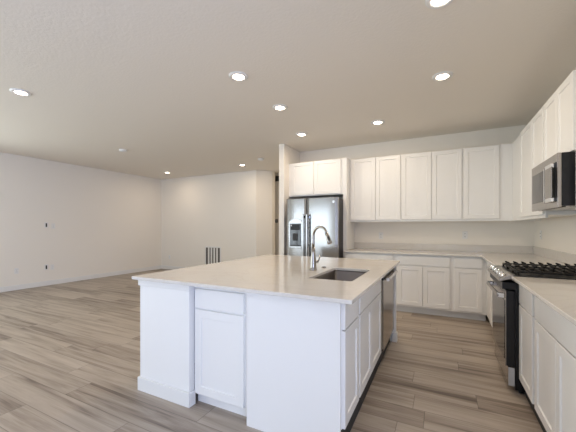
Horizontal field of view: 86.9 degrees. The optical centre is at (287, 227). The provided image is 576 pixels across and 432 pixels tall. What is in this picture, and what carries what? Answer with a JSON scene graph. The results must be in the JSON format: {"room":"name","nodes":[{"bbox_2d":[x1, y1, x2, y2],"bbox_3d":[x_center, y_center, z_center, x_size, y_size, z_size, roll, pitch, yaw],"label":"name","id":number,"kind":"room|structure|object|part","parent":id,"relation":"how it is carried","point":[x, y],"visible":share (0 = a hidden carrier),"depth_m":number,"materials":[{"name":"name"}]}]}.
{"room":"kitchen","nodes":[
{"label":"kitchen","id":0,"kind":"room"},
{"bbox_2d":[0,152,160,286],"bbox_3d":[-6.167,-0.098,5.097,0.120,2.760,9.984,0,0,27],"label":"wall","id":1,"kind":"structure","parent":0,"point":[106,221],"depth_m":7.15,"materials":[{"name":"white paint"}]},
{"bbox_2d":[14,268,18,273],"bbox_3d":[-5.540,0.892,6.201,0.010,0.116,0.072,0,0,27],"label":"wall outlet","id":2,"kind":"object","parent":1,"relation":"attached to","point":[16,270],"visible":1,"depth_m":6.20,"materials":[{"name":"white plastic"}]},
{"bbox_2d":[0,265,160,292],"bbox_3d":[-6.137,1.230,5.007,0.014,0.105,9.850,0,0,27],"label":"baseboard","id":3,"kind":"structure","parent":1,"relation":"attached to","point":[72,279],"depth_m":7.12,"materials":[{"name":"white paint"}]},
{"bbox_2d":[161,170,255,266],"bbox_3d":[-2.350,-0.098,8.701,3.472,2.760,0.120,0,0,27],"label":"wall","id":4,"kind":"structure","parent":0,"point":[216,210],"depth_m":8.60,"materials":[{"name":"white paint"}]},
{"bbox_2d":[161,265,186,269],"bbox_3d":[-2.374,1.230,8.637,3.458,0.105,0.014,0,0,27],"label":"baseboard","id":5,"kind":"structure","parent":4,"relation":"attached to","point":[162,266],"depth_m":9.22,"materials":[{"name":"white paint"}]},
{"bbox_2d":[205,246,220,264],"bbox_3d":[-2.102,0.850,8.501,0.570,0.625,0.014,0,0,27],"label":"air vent","id":6,"kind":"object","parent":4,"relation":"in","point":[212,254],"visible":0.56,"depth_m":8.51,"materials":[{"name":"grey metal"}]},
{"bbox_2d":[256,170,274,255],"bbox_3d":[-0.586,-0.098,8.000,0.537,2.760,0.099,0,0,-18],"label":"wall","id":7,"kind":"structure","parent":0,"point":[265,180],"depth_m":7.95,"materials":[{"name":"white paint"}]},
{"bbox_2d":[0,269,542,431],"bbox_3d":[-1.644,1.332,4.013,9.537,0.100,12.700,0,0,27],"label":"floor","id":8,"kind":"structure","parent":0,"point":[70,351],"depth_m":2.59,"materials":[{"name":"brown wood"}]},
{"bbox_2d":[138,280,195,407],"bbox_3d":[-0.497,0.842,3.162,0.544,0.881,1.992,0,0,27],"label":"island end panel","id":9,"kind":"object","parent":8,"relation":"on","point":[167,311],"visible":0.62,"depth_m":2.27,"materials":[{"name":"white paint"}]},
{"bbox_3d":[-0.497,0.429,3.164,0.537,0.056,1.989,0,0,27],"label":"cap moulding","id":10,"kind":"part","parent":9,"relation":"part of","materials":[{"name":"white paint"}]},
{"bbox_3d":[-0.497,1.230,3.162,0.544,0.105,1.992,0,0,27],"label":"baseboard","id":11,"kind":"part","parent":9,"relation":"part of","materials":[{"name":"white paint"}]},
{"bbox_2d":[195,287,246,416],"bbox_3d":[-0.335,0.842,2.369,0.482,0.881,0.624,0,0,27],"label":"base cabinet","id":12,"kind":"object","parent":8,"relation":"on","point":[220,315],"visible":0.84,"depth_m":2.09,"materials":[{"name":"white paint"}]},
{"bbox_3d":[-0.479,0.507,2.104,0.422,0.134,0.020,0,0,27],"label":"drawer","id":13,"kind":"part","parent":12,"relation":"part of","materials":[{"name":"white paint"}]},
{"bbox_2d":[247,293,358,431],"bbox_3d":[0.101,0.842,1.978,0.646,0.881,0.358,0,0,27],"label":"base cabinet","id":14,"kind":"object","parent":8,"relation":"on","point":[349,313],"depth_m":1.81,"materials":[{"name":"white paint"}]},
{"bbox_2d":[132,255,399,304],"bbox_3d":[0.031,0.389,2.891,1.720,0.024,2.093,0,0,27],"label":"countertop","id":15,"kind":"structure","parent":14,"relation":"on","point":[274,275],"depth_m":2.28,"materials":[{"name":"stone"}]},
{"bbox_2d":[309,226,331,270],"bbox_3d":[0.293,0.181,2.615,0.090,0.392,0.250,0,0,-43],"label":"kitchen faucet","id":16,"kind":"object","parent":15,"relation":"on","point":[313,261],"visible":1,"depth_m":2.65,"materials":[{"name":"silver metal"}]},
{"bbox_3d":[0.273,0.084,2.612,0.025,0.197,0.186,0,0,-39],"label":"spout","id":17,"kind":"part","parent":16,"relation":"part of","materials":[{"name":"silver metal"}]},
{"bbox_2d":[315,270,365,280],"bbox_3d":[0.441,0.512,2.483,0.377,0.216,0.699,0,0,27],"label":"sink","id":18,"kind":"object","parent":15,"relation":"in","point":[340,275],"visible":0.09,"depth_m":2.78,"materials":[{"name":"silver metal"}]},
{"bbox_3d":[0.014,0.843,1.830,0.623,0.879,0.016,0,0,27],"label":"island back panel","id":19,"kind":"part","parent":14,"relation":"part of","materials":[{"name":"white wood"}]},
{"bbox_3d":[0.383,0.493,1.840,0.020,0.159,0.323,0,0,27],"label":"drawer","id":20,"kind":"part","parent":14,"relation":"part of","materials":[{"name":"white paint"}]},
{"bbox_2d":[287,197,342,257],"bbox_3d":[0.536,0.400,5.324,0.922,1.765,0.860,0,0,27],"label":"refrigerator","id":21,"kind":"object","parent":8,"relation":"on","point":[303,214],"visible":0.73,"depth_m":4.97,"materials":[{"name":"grey metal"}]},
{"bbox_3d":[0.123,0.127,5.104,0.204,0.380,0.012,0,0,27],"label":"dispenser panel","id":22,"kind":"part","parent":21,"relation":"part of","materials":[{"name":"grey plastic"}]},
{"bbox_3d":[0.145,0.364,5.156,0.372,1.695,0.072,0,0,27],"label":"freezer door","id":23,"kind":"part","parent":21,"relation":"part of","materials":[{"name":"silver metal"}]},
{"bbox_3d":[0.246,0.322,5.001,0.032,1.080,0.022,0,0,27],"label":"handle","id":24,"kind":"part","parent":21,"relation":"part of","materials":[{"name":"silver metal"}]},
{"bbox_3d":[0.306,0.322,4.971,0.032,1.080,0.022,0,0,27],"label":"handle","id":25,"kind":"part","parent":21,"relation":"part of","materials":[{"name":"silver metal"}]},
{"bbox_3d":[0.560,0.364,4.948,0.542,1.695,0.072,0,0,27],"label":"fridge door","id":26,"kind":"part","parent":21,"relation":"part of","materials":[{"name":"silver metal"}]},
{"bbox_2d":[343,158,354,257],"bbox_3d":[1.061,0.064,5.278,0.061,2.437,0.517,0,0,27],"label":"panel","id":27,"kind":"object","parent":8,"relation":"on","point":[348,227],"visible":0.34,"depth_m":5.08,"materials":[{"name":"white paint"}]},
{"bbox_2d":[342,270,380,418],"bbox_3d":[0.372,0.842,2.514,0.642,0.881,0.842,0,0,27],"label":"base cabinet","id":28,"kind":"object","parent":8,"relation":"on","point":[370,302],"visible":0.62,"depth_m":2.27,"materials":[{"name":"white paint"}]},
{"bbox_3d":[0.553,0.854,2.180,0.020,0.546,0.378,0,0,27],"label":"door","id":29,"kind":"part","parent":28,"relation":"part of","materials":[{"name":"white paint"}]},
{"bbox_3d":[0.734,0.854,2.542,0.020,0.546,0.421,0,0,27],"label":"door","id":30,"kind":"part","parent":28,"relation":"part of","materials":[{"name":"white paint"}]},
{"bbox_2d":[345,252,394,259],"bbox_3d":[1.407,0.842,5.046,0.764,0.881,0.614,0,0,27],"label":"base cabinet","id":31,"kind":"object","parent":8,"relation":"on","point":[379,256],"visible":0.11,"depth_m":4.77,"materials":[{"name":"white paint"}]},
{"bbox_2d":[378,268,397,366],"bbox_3d":[0.778,0.844,3.200,0.644,0.877,0.706,0,0,27],"label":"dishwasher","id":32,"kind":"object","parent":8,"relation":"on","point":[387,282],"visible":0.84,"depth_m":2.93,"materials":[{"name":"grey metal"}]},
{"bbox_3d":[1.012,0.807,3.082,0.029,0.650,0.700,0,0,27],"label":"door","id":33,"kind":"part","parent":32,"relation":"part of","materials":[{"name":"silver metal"}]},
{"bbox_3d":[1.052,0.482,3.062,0.031,0.032,0.586,0,0,27],"label":"handle","id":34,"kind":"part","parent":32,"relation":"part of","materials":[{"name":"silver metal"}]},
{"bbox_2d":[390,267,397,341],"bbox_3d":[0.495,0.842,3.772,1.632,0.881,0.062,0,0,27],"label":"panel","id":35,"kind":"object","parent":8,"relation":"on","point":[394,336],"visible":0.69,"depth_m":3.40,"materials":[{"name":"white paint"}]},
{"bbox_3d":[1.200,1.230,3.419,0.055,0.105,0.062,0,0,27],"label":"baseboard","id":36,"kind":"part","parent":35,"relation":"part of","materials":[{"name":"white paint"}]},
{"bbox_2d":[395,254,451,316],"bbox_3d":[2.093,0.842,4.703,0.767,0.881,0.614,0,0,27],"label":"base cabinet","id":37,"kind":"object","parent":8,"relation":"on","point":[423,282],"visible":0.89,"depth_m":4.42,"materials":[{"name":"white paint"}]},
{"bbox_3d":[1.809,0.866,4.513,0.344,0.583,0.020,0,0,27],"label":"door","id":38,"kind":"part","parent":37,"relation":"part of","materials":[{"name":"white paint"}]},
{"bbox_3d":[1.961,0.490,4.437,0.704,0.140,0.020,0,0,27],"label":"drawer","id":39,"kind":"part","parent":37,"relation":"part of","materials":[{"name":"white paint"}]},
{"bbox_3d":[2.122,0.866,4.356,0.343,0.583,0.020,0,0,27],"label":"door","id":40,"kind":"part","parent":37,"relation":"part of","materials":[{"name":"white paint"}]},
{"bbox_2d":[452,256,485,320],"bbox_3d":[2.618,0.842,4.439,0.407,0.881,0.614,0,0,27],"label":"base cabinet","id":41,"kind":"object","parent":8,"relation":"on","point":[468,273],"visible":0.9,"depth_m":4.18,"materials":[{"name":"white paint"}]},
{"bbox_3d":[2.476,0.490,4.178,0.329,0.140,0.020,0,0,27],"label":"drawer","id":42,"kind":"part","parent":41,"relation":"part of","materials":[{"name":"white paint"}]},
{"bbox_3d":[2.476,0.866,4.178,0.329,0.583,0.020,0,0,27],"label":"door","id":43,"kind":"part","parent":41,"relation":"part of","materials":[{"name":"white paint"}]},
{"bbox_2d":[486,261,491,325],"bbox_3d":[2.793,0.842,3.639,0.661,0.881,1.889,0,0,27],"label":"base cabinet","id":44,"kind":"object","parent":8,"relation":"on","point":[488,278],"visible":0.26,"depth_m":3.92,"materials":[{"name":"white paint"}]},
{"bbox_2d":[345,242,575,267],"bbox_3d":[1.933,0.336,4.063,2.586,0.131,1.908,0,0,27],"label":"countertop","id":45,"kind":"structure","parent":44,"relation":"on","point":[495,255],"depth_m":4.45,"materials":[{"name":"stone"}]},
{"bbox_3d":[2.276,0.866,3.322,0.020,0.583,0.820,0,0,27],"label":"door","id":46,"kind":"part","parent":44,"relation":"part of","materials":[{"name":"white paint"}]},
{"bbox_2d":[519,285,540,425],"bbox_3d":[1.967,0.842,1.992,0.661,0.881,0.400,0,0,27],"label":"base cabinet","id":47,"kind":"object","parent":8,"relation":"on","point":[526,299],"visible":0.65,"depth_m":2.12,"materials":[{"name":"white paint"}]},
{"bbox_3d":[1.686,0.497,2.146,0.020,0.163,0.368,0,0,27],"label":"drawer","id":48,"kind":"part","parent":47,"relation":"part of","materials":[{"name":"white paint"}]},
{"bbox_3d":[1.686,0.871,2.146,0.020,0.566,0.368,0,0,27],"label":"door","id":49,"kind":"part","parent":47,"relation":"part of","materials":[{"name":"white paint"}]},
{"bbox_2d":[486,261,575,393],"bbox_3d":[2.140,0.800,2.510,0.776,0.964,0.667,0,0,27],"label":"gas range","id":50,"kind":"object","parent":8,"relation":"on","point":[505,291],"visible":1,"depth_m":2.38,"materials":[{"name":"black metal"}]},
{"bbox_3d":[1.802,0.538,2.679,0.020,0.032,0.615,0,0,27],"label":"handle","id":51,"kind":"part","parent":50,"relation":"part of","materials":[{"name":"silver metal"}]},
{"bbox_3d":[1.849,0.395,2.655,0.104,0.056,0.665,0,0,27],"label":"control panel","id":52,"kind":"part","parent":50,"relation":"part of","materials":[{"name":"silver metal"}]},
{"bbox_3d":[1.687,0.538,2.409,0.049,0.040,0.030,0,0,27],"label":"handle mount","id":53,"kind":"part","parent":50,"relation":"part of","materials":[{"name":"silver metal"}]},
{"bbox_3d":[1.720,0.377,2.443,0.054,0.050,0.052,0,0,27],"label":"knob","id":54,"kind":"part","parent":50,"relation":"part of","materials":[{"name":"silver metal"}]},
{"bbox_3d":[1.874,1.155,2.643,0.042,0.143,0.657,0,0,27],"label":"storage drawer","id":55,"kind":"part","parent":50,"relation":"part of","materials":[{"name":"silver metal"}]},
{"bbox_3d":[1.870,0.784,2.645,0.056,0.585,0.657,0,0,27],"label":"oven door","id":56,"kind":"part","parent":50,"relation":"part of","materials":[{"name":"black metal"}]},
{"bbox_2d":[502,266,575,279],"bbox_3d":[2.185,0.378,2.487,0.676,0.015,0.667,0,0,27],"label":"cooktop","id":57,"kind":"object","parent":50,"relation":"in","point":[506,269],"depth_m":2.33,"materials":[{"name":"black metal"}]},
{"bbox_2d":[534,296,575,431],"bbox_3d":[1.686,0.842,1.432,0.661,0.881,0.851,0,0,27],"label":"base cabinet","id":58,"kind":"object","parent":8,"relation":"on","point":[554,335],"visible":0.87,"depth_m":1.59,"materials":[{"name":"white paint"}]},
{"bbox_2d":[512,276,575,325],"bbox_3d":[1.756,0.336,1.616,0.710,0.131,1.264,0,0,27],"label":"countertop","id":59,"kind":"structure","parent":58,"relation":"on","point":[559,295],"depth_m":1.76,"materials":[{"name":"stone"}]},
{"bbox_3d":[1.490,0.871,1.754,0.020,0.566,0.396,0,0,27],"label":"door","id":60,"kind":"part","parent":58,"relation":"part of","materials":[{"name":"white paint"}]},
{"bbox_3d":[1.399,0.497,1.574,0.020,0.163,0.799,0,0,27],"label":"drawer","id":61,"kind":"part","parent":58,"relation":"part of","materials":[{"name":"white paint"}]},
{"bbox_3d":[1.309,0.871,1.395,0.020,0.566,0.398,0,0,27],"label":"door","id":62,"kind":"part","parent":58,"relation":"part of","materials":[{"name":"white paint"}]},
{"bbox_2d":[275,173,278,254],"bbox_3d":[0.251,-0.098,8.108,2.580,2.760,0.120,0,0,27],"label":"wall","id":63,"kind":"structure","parent":0,"point":[276,174],"depth_m":8.31,"materials":[{"name":"white paint"}]},
{"bbox_2d":[0,0,575,179],"bbox_3d":[-1.644,-1.528,4.013,9.537,0.100,12.700,0,0,27],"label":"ceiling","id":64,"kind":"structure","parent":0,"point":[149,79],"depth_m":2.96,"materials":[{"name":"white paint"}]},
{"bbox_2d":[9,88,31,96],"bbox_3d":[-2.921,-1.470,3.322,0.188,0.015,0.188,0,0,27],"label":"recessed light","id":65,"kind":"object","parent":64,"relation":"in","point":[16,91],"visible":1,"depth_m":3.30,"materials":[{"name":"white paint"}]},
{"bbox_2d":[229,71,247,81],"bbox_3d":[-0.484,-1.470,2.972,0.188,0.015,0.188,0,0,27],"label":"recessed light","id":66,"kind":"object","parent":64,"relation":"in","point":[238,76],"visible":1,"depth_m":2.95,"materials":[{"name":"white plastic"}]},
{"bbox_2d":[272,104,287,110],"bbox_3d":[-0.099,-1.470,3.741,0.188,0.015,0.188,0,0,27],"label":"recessed light","id":67,"kind":"object","parent":64,"relation":"in","point":[279,107],"visible":1,"depth_m":3.72,"materials":[{"name":"white plastic"}]},
{"bbox_2d":[296,132,306,136],"bbox_3d":[0.216,-1.470,4.825,0.188,0.015,0.188,0,0,27],"label":"recessed light","id":68,"kind":"object","parent":64,"relation":"in","point":[301,134],"visible":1,"depth_m":4.80,"materials":[{"name":"white plastic"}]},
{"bbox_2d":[371,120,384,124],"bbox_3d":[1.264,-1.470,4.272,0.188,0.015,0.188,0,0,27],"label":"recessed light","id":69,"kind":"object","parent":64,"relation":"in","point":[375,122],"visible":1,"depth_m":4.25,"materials":[{"name":"white plastic"}]},
{"bbox_2d":[425,0,453,8],"bbox_3d":[0.984,-1.470,1.956,0.188,0.015,0.188,0,0,27],"label":"recessed light","id":70,"kind":"object","parent":64,"relation":"in","point":[432,4],"visible":1,"depth_m":1.99,"materials":[{"name":"white plastic"}]},
{"bbox_2d":[432,71,452,80],"bbox_3d":[1.509,-1.470,2.969,0.188,0.015,0.188,0,0,27],"label":"recessed light","id":71,"kind":"object","parent":64,"relation":"in","point":[441,76],"visible":1,"depth_m":2.95,"materials":[{"name":"white plastic"}]},
{"bbox_2d":[279,144,299,254],"bbox_3d":[0.038,-0.098,5.699,0.100,2.760,0.683,0,0,27],"label":"wall partition","id":72,"kind":"structure","parent":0,"point":[288,155],"depth_m":5.41,"materials":[{"name":"white paint"}]},
{"bbox_2d":[300,125,533,245],"bbox_3d":[1.859,-0.098,5.235,3.770,2.760,0.120,0,0,27],"label":"wall","id":73,"kind":"structure","parent":0,"point":[505,233],"depth_m":4.89,"materials":[{"name":"white paint"}]},
{"bbox_2d":[289,158,342,198],"bbox_3d":[0.578,-0.856,5.523,1.020,0.599,0.513,0,0,27],"label":"upper cabinet","id":74,"kind":"object","parent":73,"relation":"attached to","point":[324,178],"visible":0.96,"depth_m":5.29,"materials":[{"name":"white paint"}]},
{"bbox_3d":[0.255,-0.862,5.410,0.422,0.575,0.020,0,0,27],"label":"door","id":75,"kind":"part","parent":74,"relation":"part of","materials":[{"name":"white paint"}]},
{"bbox_3d":[0.676,-0.862,5.199,0.468,0.575,0.020,0,0,27],"label":"door","id":76,"kind":"part","parent":74,"relation":"part of","materials":[{"name":"white paint"}]},
{"bbox_2d":[350,155,400,221],"bbox_3d":[1.497,-0.623,5.155,0.828,1.065,0.348,0,0,27],"label":"upper cabinet","id":77,"kind":"object","parent":73,"relation":"attached to","point":[375,182],"visible":0.97,"depth_m":5.00,"materials":[{"name":"white paint"}]},
{"bbox_3d":[1.255,-0.635,5.093,0.410,1.027,0.020,0,0,27],"label":"door","id":78,"kind":"part","parent":77,"relation":"part of","materials":[{"name":"white paint"}]},
{"bbox_3d":[1.433,-0.104,5.026,0.828,0.028,0.020,0,0,27],"label":"light rail","id":79,"kind":"part","parent":77,"relation":"part of","materials":[{"name":"white paint"}]},
{"bbox_3d":[1.616,-0.635,4.912,0.382,1.027,0.020,0,0,27],"label":"door","id":80,"kind":"part","parent":77,"relation":"part of","materials":[{"name":"white paint"}]},
{"bbox_2d":[401,149,461,221],"bbox_3d":[2.247,-0.623,4.779,0.846,1.065,0.348,0,0,27],"label":"upper cabinet","id":81,"kind":"object","parent":73,"relation":"attached to","point":[431,182],"visible":1,"depth_m":4.63,"materials":[{"name":"white paint"}]},
{"bbox_3d":[1.994,-0.635,4.722,0.422,1.027,0.020,0,0,27],"label":"door","id":82,"kind":"part","parent":81,"relation":"part of","materials":[{"name":"white paint"}]},
{"bbox_3d":[2.182,-0.104,4.650,0.846,0.028,0.020,0,0,27],"label":"light rail","id":83,"kind":"part","parent":81,"relation":"part of","materials":[{"name":"white paint"}]},
{"bbox_3d":[2.366,-0.635,4.535,0.393,1.027,0.020,0,0,27],"label":"door","id":84,"kind":"part","parent":81,"relation":"part of","materials":[{"name":"white paint"}]},
{"bbox_2d":[354,242,532,253],"bbox_3d":[2.347,0.324,4.912,2.565,0.107,0.020,0,0,27],"label":"backsplash","id":85,"kind":"structure","parent":73,"relation":"attached to","point":[399,246],"depth_m":4.81,"materials":[{"name":"stone"}]},
{"bbox_2d":[462,231,467,238],"bbox_3d":[2.748,0.122,4.717,0.072,0.116,0.010,0,0,27],"label":"wall outlet","id":86,"kind":"object","parent":73,"relation":"attached to","point":[464,233],"visible":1,"depth_m":4.71,"materials":[{"name":"white plastic"}]},
{"bbox_2d":[462,143,540,220],"bbox_3d":[3.032,-0.623,4.385,0.910,1.065,0.348,0,0,27],"label":"upper cabinet","id":87,"kind":"object","parent":73,"relation":"attached to","point":[486,170],"visible":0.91,"depth_m":4.30,"materials":[{"name":"white paint"}]},
{"bbox_3d":[2.755,-0.635,4.341,0.432,1.027,0.020,0,0,27],"label":"door","id":88,"kind":"part","parent":87,"relation":"part of","materials":[{"name":"white paint"}]},
{"bbox_3d":[2.968,-0.104,4.256,0.910,0.028,0.020,0,0,27],"label":"light rail","id":89,"kind":"part","parent":87,"relation":"part of","materials":[{"name":"white paint"}]},
{"bbox_2d":[534,215,575,253],"bbox_3d":[1.658,-0.098,0.496,0.120,2.760,8.773,0,0,27],"label":"wall","id":90,"kind":"structure","parent":0,"point":[558,233],"depth_m":3.48,"materials":[{"name":"white paint"}]},
{"bbox_2d":[512,107,575,220],"bbox_3d":[2.890,-0.623,3.458,0.333,1.065,1.474,0,0,27],"label":"upper cabinet","id":91,"kind":"object","parent":90,"relation":"attached to","point":[527,149],"visible":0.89,"depth_m":3.41,"materials":[{"name":"white paint"}]},
{"bbox_3d":[2.723,-0.635,3.473,0.020,1.027,0.520,0,0,27],"label":"door","id":92,"kind":"part","parent":91,"relation":"part of","materials":[{"name":"white paint"}]},
{"bbox_3d":[2.768,-0.104,3.519,0.020,0.028,1.474,0,0,27],"label":"light rail","id":93,"kind":"part","parent":91,"relation":"part of","materials":[{"name":"white paint"}]},
{"bbox_3d":[2.515,-0.635,3.058,0.020,1.027,0.392,0,0,27],"label":"door","id":94,"kind":"part","parent":91,"relation":"part of","materials":[{"name":"white paint"}]},
{"bbox_2d":[533,246,575,265],"bbox_3d":[3.080,0.324,3.488,0.020,0.107,1.908,0,0,27],"label":"backsplash","id":95,"kind":"structure","parent":90,"relation":"attached to","point":[568,258],"depth_m":3.45,"materials":[{"name":"stone"}]},
{"bbox_2d":[543,70,575,161],"bbox_3d":[2.395,-0.858,2.471,0.333,0.595,0.734,0,0,27],"label":"upper cabinet","id":96,"kind":"object","parent":90,"relation":"attached to","point":[559,112],"visible":0.8,"depth_m":2.46,"materials":[{"name":"white paint"}]},
{"bbox_3d":[2.337,-0.858,2.703,0.020,0.583,0.352,0,0,27],"label":"door","id":97,"kind":"part","parent":96,"relation":"part of","materials":[{"name":"white paint"}]},
{"bbox_2d":[532,151,575,211],"bbox_3d":[2.343,-0.353,2.496,0.447,0.406,0.718,0,0,27],"label":"microwave","id":98,"kind":"object","parent":96,"relation":"attached to","point":[554,179],"visible":1,"depth_m":2.31,"materials":[{"name":"silver metal"}]},
{"bbox_3d":[2.042,-0.343,2.382,0.012,0.240,0.160,0,0,27],"label":"handle","id":99,"kind":"part","parent":98,"relation":"part of","materials":[{"name":"silver metal"}]},
{"bbox_3d":[2.049,-0.470,2.379,0.026,0.035,0.150,0,0,27],"label":"handle mount","id":100,"kind":"part","parent":98,"relation":"part of","materials":[{"name":"silver metal"}]},
{"bbox_3d":[2.049,-0.210,2.379,0.026,0.035,0.150,0,0,27],"label":"handle mount","id":101,"kind":"part","parent":98,"relation":"part of","materials":[{"name":"silver metal"}]},
{"bbox_3d":[2.174,-0.858,2.380,0.020,0.583,0.356,0,0,27],"label":"door","id":102,"kind":"part","parent":96,"relation":"part of","materials":[{"name":"white paint"}]}
]}

